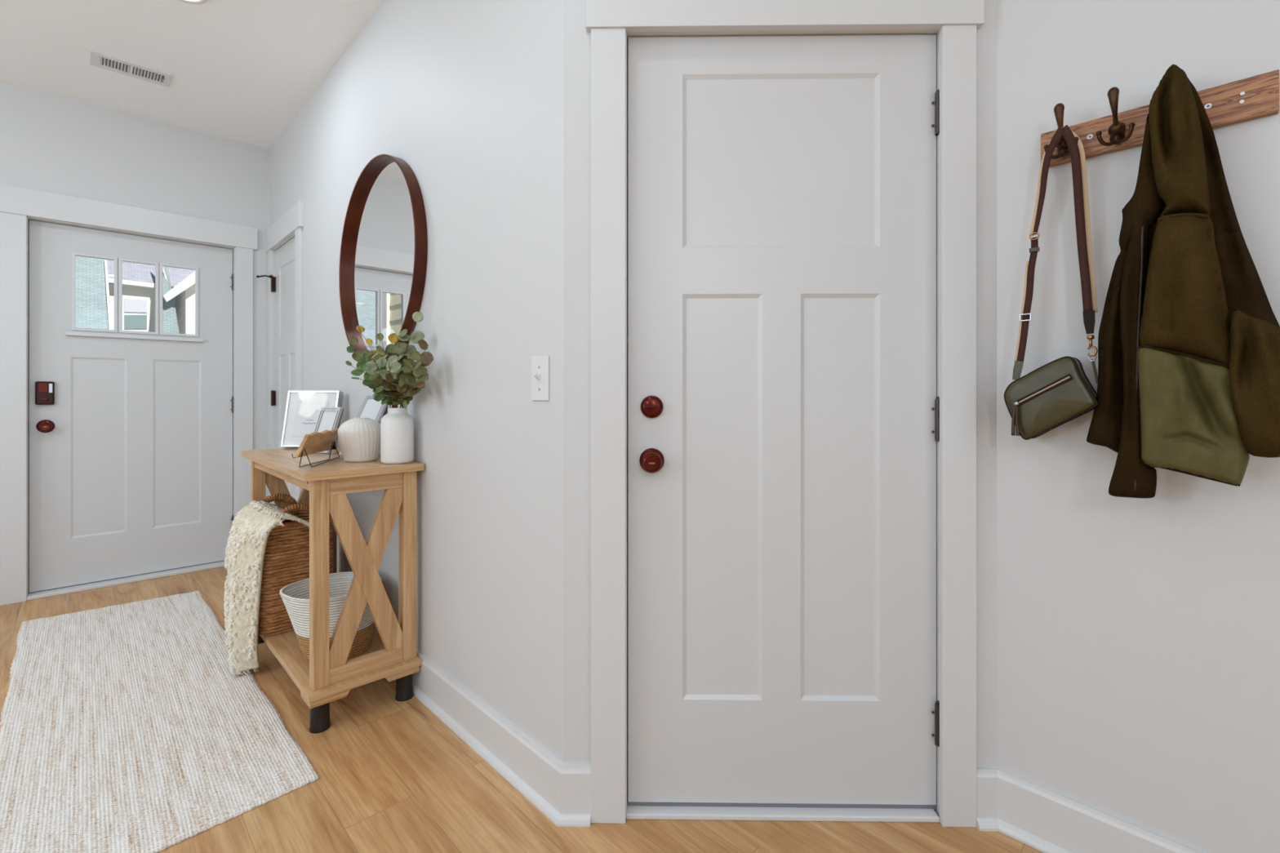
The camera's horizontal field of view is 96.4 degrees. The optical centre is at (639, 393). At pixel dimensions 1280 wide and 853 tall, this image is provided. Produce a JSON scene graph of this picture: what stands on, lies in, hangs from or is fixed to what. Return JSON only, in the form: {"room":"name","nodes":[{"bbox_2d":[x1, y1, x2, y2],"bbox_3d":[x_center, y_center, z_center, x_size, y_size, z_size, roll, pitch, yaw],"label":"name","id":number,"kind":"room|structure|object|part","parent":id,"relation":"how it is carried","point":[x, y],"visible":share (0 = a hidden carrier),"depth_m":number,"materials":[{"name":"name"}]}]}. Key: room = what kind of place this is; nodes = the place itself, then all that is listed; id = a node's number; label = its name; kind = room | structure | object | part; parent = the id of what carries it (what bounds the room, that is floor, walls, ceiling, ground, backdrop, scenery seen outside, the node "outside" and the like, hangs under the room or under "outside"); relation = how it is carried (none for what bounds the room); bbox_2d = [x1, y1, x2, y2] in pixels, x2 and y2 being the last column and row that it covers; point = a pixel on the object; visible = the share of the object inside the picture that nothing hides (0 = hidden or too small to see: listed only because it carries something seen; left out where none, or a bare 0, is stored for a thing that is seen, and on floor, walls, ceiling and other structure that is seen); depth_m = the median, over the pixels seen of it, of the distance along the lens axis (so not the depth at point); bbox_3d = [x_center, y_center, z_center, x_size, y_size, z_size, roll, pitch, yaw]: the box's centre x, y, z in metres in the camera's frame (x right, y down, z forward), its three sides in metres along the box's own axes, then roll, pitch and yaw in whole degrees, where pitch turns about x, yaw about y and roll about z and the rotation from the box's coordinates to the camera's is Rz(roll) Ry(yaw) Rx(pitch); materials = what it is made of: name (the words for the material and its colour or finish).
{"room":"entryway","nodes":[
{"label":"entryway","id":0,"kind":"room"},
{"bbox_2d":[0,80,270,497],"bbox_3d":[-4.290,-0.268,2.188,4.900,2.755,0.120,0,0,-44],"label":"wall","id":1,"kind":"structure","parent":0,"point":[50,143],"depth_m":3.40,"materials":[{"name":"grey paint"}]},
{"bbox_2d":[0,183,257,605],"bbox_3d":[-2.997,0.006,3.430,1.164,2.207,0.144,0,0,-44],"label":"door frame","id":2,"kind":"structure","parent":1,"relation":"attached to","point":[16,203],"depth_m":3.08,"materials":[{"name":"white paint"}]},
{"bbox_2d":[29,220,233,593],"bbox_3d":[-2.994,0.073,3.429,0.930,2.041,0.106,0,0,-44],"label":"door","id":3,"kind":"structure","parent":1,"relation":"in","point":[131,432],"depth_m":3.38,"materials":[{"name":"grey paint"}]},
{"bbox_3d":[-3.263,0.180,3.138,0.072,0.072,0.062,0,0,-44],"label":"knob","id":4,"kind":"part","parent":3,"relation":"part of","materials":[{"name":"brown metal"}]},
{"bbox_3d":[-3.251,-0.030,3.155,0.014,0.050,0.004,0,0,-44],"label":"plate","id":5,"kind":"part","parent":3,"relation":"part of","materials":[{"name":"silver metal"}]},
{"bbox_3d":[-3.007,-0.580,3.431,0.571,0.441,0.018,0,0,-44],"label":"pane frame","id":6,"kind":"part","parent":3,"relation":"part of","materials":[{"name":"white paint"}]},
{"bbox_2d":[0,0,383,149],"bbox_3d":[-0.961,-1.695,-0.446,6.400,0.100,9.100,0,0,-44],"label":"ceiling","id":7,"kind":"structure","parent":0,"point":[242,71],"depth_m":2.76,"materials":[{"name":"white paint"}]},
{"bbox_2d":[89,49,172,87],"bbox_3d":[-2.576,-1.639,2.897,0.305,0.012,0.165,0,0,-44],"label":"ceiling vent","id":8,"kind":"object","parent":7,"relation":"in","point":[97,59],"visible":1,"depth_m":2.89,"materials":[{"name":"white plastic"}]},
{"bbox_2d":[178,0,207,4],"bbox_3d":[-1.863,-1.641,2.310,0.196,0.007,0.196,0,0,-44],"label":"recessed light","id":9,"kind":"object","parent":7,"relation":"in","point":[193,2],"visible":1,"depth_m":2.39,"materials":[{"name":"white plastic"}]},
{"bbox_2d":[270,0,564,764],"bbox_3d":[-1.345,-0.268,2.760,0.120,2.755,3.408,0,0,-44],"label":"wall","id":10,"kind":"structure","parent":0,"point":[469,94],"depth_m":1.84,"materials":[{"name":"grey paint"}]},
{"bbox_2d":[256,236,294,505],"bbox_3d":[-2.238,0.071,3.558,0.144,2.037,0.623,0,0,-44],"label":"door","id":11,"kind":"structure","parent":10,"relation":"in","point":[283,282],"depth_m":3.65,"materials":[{"name":"grey paint"}]},
{"bbox_2d":[266,200,303,504],"bbox_3d":[-2.185,0.006,3.578,0.104,2.207,0.820,0,0,-44],"label":"door frame","id":12,"kind":"structure","parent":10,"relation":"attached to","point":[291,222],"depth_m":3.52,"materials":[{"name":"white paint"}]},
{"bbox_2d":[338,154,427,362],"bbox_3d":[-1.092,-0.542,2.381,0.044,0.862,0.862,0,0,-44],"label":"round mirror","id":13,"kind":"object","parent":10,"relation":"attached to","point":[384,247],"visible":0.78,"depth_m":2.37,"materials":[{"name":"mirror"}]},
{"bbox_2d":[412,650,563,826],"bbox_3d":[-1.071,1.039,2.371,0.030,0.142,2.496,0,0,-44],"label":"baseboard","id":14,"kind":"structure","parent":10,"relation":"attached to","point":[526,765],"depth_m":1.72,"materials":[{"name":"white paint"}]},
{"bbox_2d":[531,355,549,400],"bbox_3d":[-0.279,-0.042,1.563,0.022,0.123,0.080,0,0,-44],"label":"light switch","id":15,"kind":"object","parent":10,"relation":"attached to","point":[540,364],"visible":1,"depth_m":1.56,"materials":[{"name":"white plastic"}]},
{"bbox_2d":[0,566,1043,852],"bbox_3d":[-0.961,1.160,-0.446,6.400,0.100,9.100,0,0,-44],"label":"floor","id":16,"kind":"structure","parent":0,"point":[394,777],"depth_m":1.52,"materials":[{"name":"brown wood"}]},
{"bbox_2d":[26,560,224,600],"bbox_3d":[-2.999,1.100,3.432,0.938,0.020,0.127,0,0,-44],"label":"threshold","id":17,"kind":"object","parent":16,"relation":"on","point":[51,593],"visible":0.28,"depth_m":3.34,"materials":[{"name":"white paint"}]},
{"bbox_2d":[0,590,319,852],"bbox_3d":[-1.947,1.104,2.196,0.711,0.011,2.293,0,0,-44],"label":"runner rug","id":18,"kind":"object","parent":16,"relation":"on","point":[126,727],"visible":0.99,"depth_m":1.83,"materials":[{"name":"beige carpet"}]},
{"bbox_2d":[240,445,424,733],"bbox_3d":[-1.288,0.682,2.325,0.390,0.855,1.030,0,0,-44],"label":"console table","id":19,"kind":"object","parent":16,"relation":"on","point":[328,677],"visible":0.72,"depth_m":2.00,"materials":[{"name":"brown wood"}]},
{"bbox_3d":[-1.710,0.625,2.561,0.048,0.689,0.048,0,0,-44],"label":"leg","id":20,"kind":"part","parent":19,"relation":"part of","materials":[{"name":"brown wood"}]},
{"bbox_3d":[-1.390,0.303,2.226,0.030,0.045,0.878,0,0,-44],"label":"rail","id":21,"kind":"part","parent":19,"relation":"part of","materials":[{"name":"brown wood"}]},
{"bbox_2d":[257,493,333,635],"bbox_3d":[-1.517,0.708,2.471,0.285,0.515,0.356,0,0,-44],"label":"wicker basket","id":22,"kind":"object","parent":19,"relation":"on","point":[286,554],"visible":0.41,"depth_m":2.31,"materials":[{"name":"brown wicker"}]},
{"bbox_2d":[223,500,309,677],"bbox_3d":[-1.543,0.780,2.354,0.285,0.636,0.450,0,0,-44],"label":"throw blanket","id":23,"kind":"object","parent":22,"relation":"in","point":[245,550],"visible":0.98,"depth_m":2.22,"materials":[{"name":"beige fabric"}]},
{"bbox_3d":[-1.636,0.498,2.576,0.179,0.095,0.040,0,0,-44],"label":"handle","id":24,"kind":"part","parent":22,"relation":"part of","materials":[{"name":"wicker"}]},
{"bbox_3d":[-1.411,0.498,2.356,0.179,0.095,0.041,0,0,-44],"label":"handle","id":25,"kind":"part","parent":22,"relation":"part of","materials":[{"name":"wicker"}]},
{"bbox_2d":[280,390,343,448],"bbox_3d":[-1.524,0.119,2.663,0.238,0.268,0.100,0,0,0],"label":"picture frame","id":26,"kind":"object","parent":19,"relation":"on","point":[303,407],"visible":0.79,"depth_m":2.65,"materials":[{"name":"white wood"}]},
{"bbox_2d":[291,401,328,436],"bbox_3d":[-1.524,0.116,2.646,0.150,0.161,0.039,0,0,0],"label":"print","id":27,"kind":"object","parent":26,"relation":"attached to","point":[304,415],"depth_m":2.65,"materials":[{"name":"grey paper"}]},
{"bbox_2d":[291,441,339,466],"bbox_3d":[-1.200,0.214,2.124,0.069,0.080,0.321,0,0,-12],"label":"easel","id":28,"kind":"object","parent":19,"relation":"on","point":[331,449],"visible":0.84,"depth_m":2.07,"materials":[{"name":"black metal"}]},
{"bbox_2d":[294,427,338,457],"bbox_3d":[-1.183,0.178,2.109,0.052,0.088,0.311,0,0,-9],"label":"wooden plaque","id":29,"kind":"object","parent":28,"relation":"on","point":[314,442],"visible":0.94,"depth_m":2.07,"materials":[{"name":"brown wood"}]},
{"bbox_3d":[-1.064,0.625,1.897,0.048,0.689,0.048,0,0,-44],"label":"leg","id":30,"kind":"part","parent":19,"relation":"part of","materials":[{"name":"brown wood"}]},
{"bbox_2d":[313,407,343,453],"bbox_3d":[-1.337,0.155,2.432,0.104,0.194,0.094,0,0,14],"label":"picture frame","id":31,"kind":"object","parent":19,"relation":"on","point":[329,418],"visible":0.48,"depth_m":2.44,"materials":[{"name":"silver metal"}]},
{"bbox_2d":[318,411,336,432],"bbox_3d":[-1.337,0.155,2.431,0.064,0.157,0.068,0,0,14],"label":"photo","id":32,"kind":"object","parent":31,"relation":"attached to","point":[326,420],"depth_m":2.44,"materials":[{"name":"white paper"}]},
{"bbox_2d":[279,571,386,662],"bbox_3d":[-1.178,0.851,2.205,0.335,0.232,0.330,0,0,24],"label":"rope basket","id":33,"kind":"object","parent":19,"relation":"on","point":[295,596],"visible":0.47,"depth_m":2.10,"materials":[{"name":"fabric"}]},
{"bbox_3d":[-1.500,0.625,2.765,0.048,0.689,0.048,0,0,-44],"label":"leg","id":34,"kind":"part","parent":19,"relation":"part of","materials":[{"name":"brown wood"}]},
{"bbox_2d":[259,624,422,702],"bbox_3d":[-1.286,0.981,2.328,0.368,0.022,1.026,0,0,-44],"label":"shelf","id":35,"kind":"object","parent":19,"relation":"attached to","point":[285,646],"depth_m":2.02,"materials":[{"name":"brown wood"}]},
{"bbox_2d":[337,417,380,462],"bbox_3d":[-1.062,0.173,2.178,0.158,0.163,0.158,0,0,-44],"label":"ribbed vase","id":36,"kind":"object","parent":19,"relation":"on","point":[359,438],"visible":0.93,"depth_m":2.12,"materials":[{"name":"white ceramic"}]},
{"bbox_2d":[338,395,387,456],"bbox_3d":[-1.122,0.130,2.339,0.126,0.246,0.152,0,0,22],"label":"picture frame","id":37,"kind":"object","parent":19,"relation":"on","point":[371,408],"visible":0.27,"depth_m":2.36,"materials":[{"name":"silver metal"}]},
{"bbox_2d":[360,399,382,419],"bbox_3d":[-1.123,0.129,2.336,0.092,0.213,0.127,0,0,22],"label":"photo","id":38,"kind":"object","parent":37,"relation":"attached to","point":[370,408],"depth_m":2.37,"materials":[{"name":"white paper"}]},
{"bbox_3d":[-0.958,0.310,1.999,0.245,0.058,0.034,0,0,-44],"label":"rail","id":39,"kind":"part","parent":19,"relation":"part of","materials":[{"name":"brown wood"}]},
{"bbox_3d":[-0.958,0.944,1.999,0.245,0.052,0.034,0,0,-44],"label":"rail","id":40,"kind":"part","parent":19,"relation":"part of","materials":[{"name":"brown wood"}]},
{"bbox_2d":[380,407,413,464],"bbox_3d":[-0.898,0.153,2.116,0.114,0.203,0.114,0,0,-44],"label":"bottle vase","id":41,"kind":"object","parent":19,"relation":"on","point":[397,426],"visible":0.95,"depth_m":2.07,"materials":[{"name":"white ceramic"}]},
{"bbox_2d":[345,311,433,408],"bbox_3d":[-0.888,-0.099,2.038,0.552,0.363,0.203,0,0,34],"label":"bouquet","id":42,"kind":"object","parent":41,"relation":"in","point":[393,384],"visible":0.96,"depth_m":2.01,"materials":[{"name":"green plant"}]},
{"bbox_3d":[-0.854,0.625,2.102,0.048,0.689,0.048,0,0,-44],"label":"leg","id":43,"kind":"part","parent":19,"relation":"part of","materials":[{"name":"brown wood"}]},
{"bbox_2d":[626,800,939,822],"bbox_3d":[0.370,1.103,1.528,0.812,0.014,0.089,0,0,1],"label":"threshold","id":44,"kind":"object","parent":16,"relation":"on","point":[633,812],"visible":0.53,"depth_m":1.49,"materials":[{"name":"white paint"}]},
{"bbox_2d":[564,0,996,767],"bbox_3d":[0.363,-0.268,1.548,1.123,2.755,0.120,0,0,1],"label":"wall","id":45,"kind":"structure","parent":0,"point":[577,42],"depth_m":1.50,"materials":[{"name":"grey paint"}]},
{"bbox_2d":[557,764,591,826],"bbox_3d":[-0.170,1.039,1.481,0.085,0.142,0.030,0,0,1],"label":"baseboard","id":46,"kind":"structure","parent":45,"relation":"attached to","point":[575,779],"depth_m":1.48,"materials":[{"name":"white paint"}]},
{"bbox_2d":[626,34,939,809],"bbox_3d":[0.376,0.075,1.500,0.827,2.045,0.098,0,0,1],"label":"door","id":47,"kind":"structure","parent":45,"relation":"in","point":[784,405],"depth_m":1.52,"materials":[{"name":"grey paint"}]},
{"bbox_3d":[0.031,0.177,1.487,0.066,0.066,0.061,0,0,1],"label":"knob","id":48,"kind":"part","parent":47,"relation":"part of","materials":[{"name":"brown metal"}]},
{"bbox_2d":[586,0,984,826],"bbox_3d":[0.370,0.010,1.518,1.018,2.200,0.109,0,0,1],"label":"door frame","id":49,"kind":"structure","parent":45,"relation":"attached to","point":[608,22],"depth_m":1.47,"materials":[{"name":"white paint"}]},
{"bbox_2d":[976,767,999,831],"bbox_3d":[0.892,1.039,1.466,0.061,0.142,0.030,0,0,1],"label":"baseboard","id":50,"kind":"structure","parent":45,"relation":"attached to","point":[987,820],"depth_m":1.47,"materials":[{"name":"white paint"}]},
{"bbox_2d":[996,0,1279,852],"bbox_3d":[2.506,-0.268,-0.061,0.120,2.755,4.418,0,0,-44],"label":"wall","id":51,"kind":"structure","parent":0,"point":[1138,639],"depth_m":1.30,"materials":[{"name":"grey paint"}]},
{"bbox_2d":[996,768,1204,852],"bbox_3d":[2.418,1.039,-0.078,0.030,0.142,4.318,0,0,-44],"label":"baseboard","id":52,"kind":"structure","parent":51,"relation":"attached to","point":[1046,820],"depth_m":1.37,"materials":[{"name":"white paint"}]},
{"bbox_2d":[1040,69,1279,167],"bbox_3d":[1.099,-0.614,1.242,0.079,0.121,0.389,0,0,-44],"label":"hook rail","id":53,"kind":"object","parent":51,"relation":"attached to","point":[1257,96],"visible":0.68,"depth_m":1.25,"materials":[{"name":"brown wood"}]},
{"bbox_2d":[1004,124,1097,439],"bbox_3d":[0.964,-0.256,1.341,0.092,0.732,0.181,0,0,-44],"label":"crossbody bag","id":54,"kind":"object","parent":53,"relation":"hanging from","point":[1059,392],"visible":0.97,"depth_m":1.32,"materials":[{"name":"green leather"}]},
{"bbox_2d":[1086,64,1279,498],"bbox_3d":[1.075,-0.223,1.139,0.154,0.887,0.314,0,0,-44],"label":"jacket","id":55,"kind":"object","parent":53,"relation":"hanging from","point":[1188,337],"visible":1,"depth_m":1.12,"materials":[{"name":"green fabric"}]},
{"bbox_2d":[1148,64,1210,217],"bbox_3d":[1.083,-0.507,1.150,0.114,0.318,0.091,0,0,-44],"label":"hood","id":56,"kind":"object","parent":55,"relation":"attached to","point":[1180,124],"depth_m":1.13,"materials":[{"name":"fabric"}]},
{"bbox_3d":[1.074,-0.203,1.129,0.090,0.319,0.142,0,0,-44],"label":"panel","id":57,"kind":"part","parent":55,"relation":"part of","materials":[{"name":"fabric"}]},
{"bbox_3d":[1.080,0.036,1.123,0.076,0.277,0.161,0,0,-44],"label":"pocket panel","id":58,"kind":"part","parent":55,"relation":"part of","materials":[{"name":"green fabric"}]},
{"bbox_3d":[1.158,-0.324,1.127,0.050,0.672,0.142,0,0,-44],"label":"panel","id":59,"kind":"part","parent":55,"relation":"part of","materials":[{"name":"brown fabric"}]},
{"bbox_3d":[-26.109,1.660,26.848,80.000,0.100,65.100,0,0,-44],"label":"ground","id":60,"kind":"structure","parent":0,"visible":0},
{"bbox_2d":[75,255,195,334],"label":"window","id":61,"kind":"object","parent":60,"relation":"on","point":[94,277],"visible":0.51,"depth_m":19.27,"materials":[{"name":"white"}]},
{"bbox_3d":[-17.157,-2.446,19.456,0.574,0.518,0.040,0,0,-44],"label":"pane","id":62,"kind":"part","parent":61,"relation":"part of","materials":[{"name":"grey"}]},
{"bbox_3d":[-17.157,-2.987,19.456,0.574,0.465,0.040,0,0,-44],"label":"pane","id":63,"kind":"part","parent":61,"relation":"part of","materials":[{"name":"white"}]}
]}

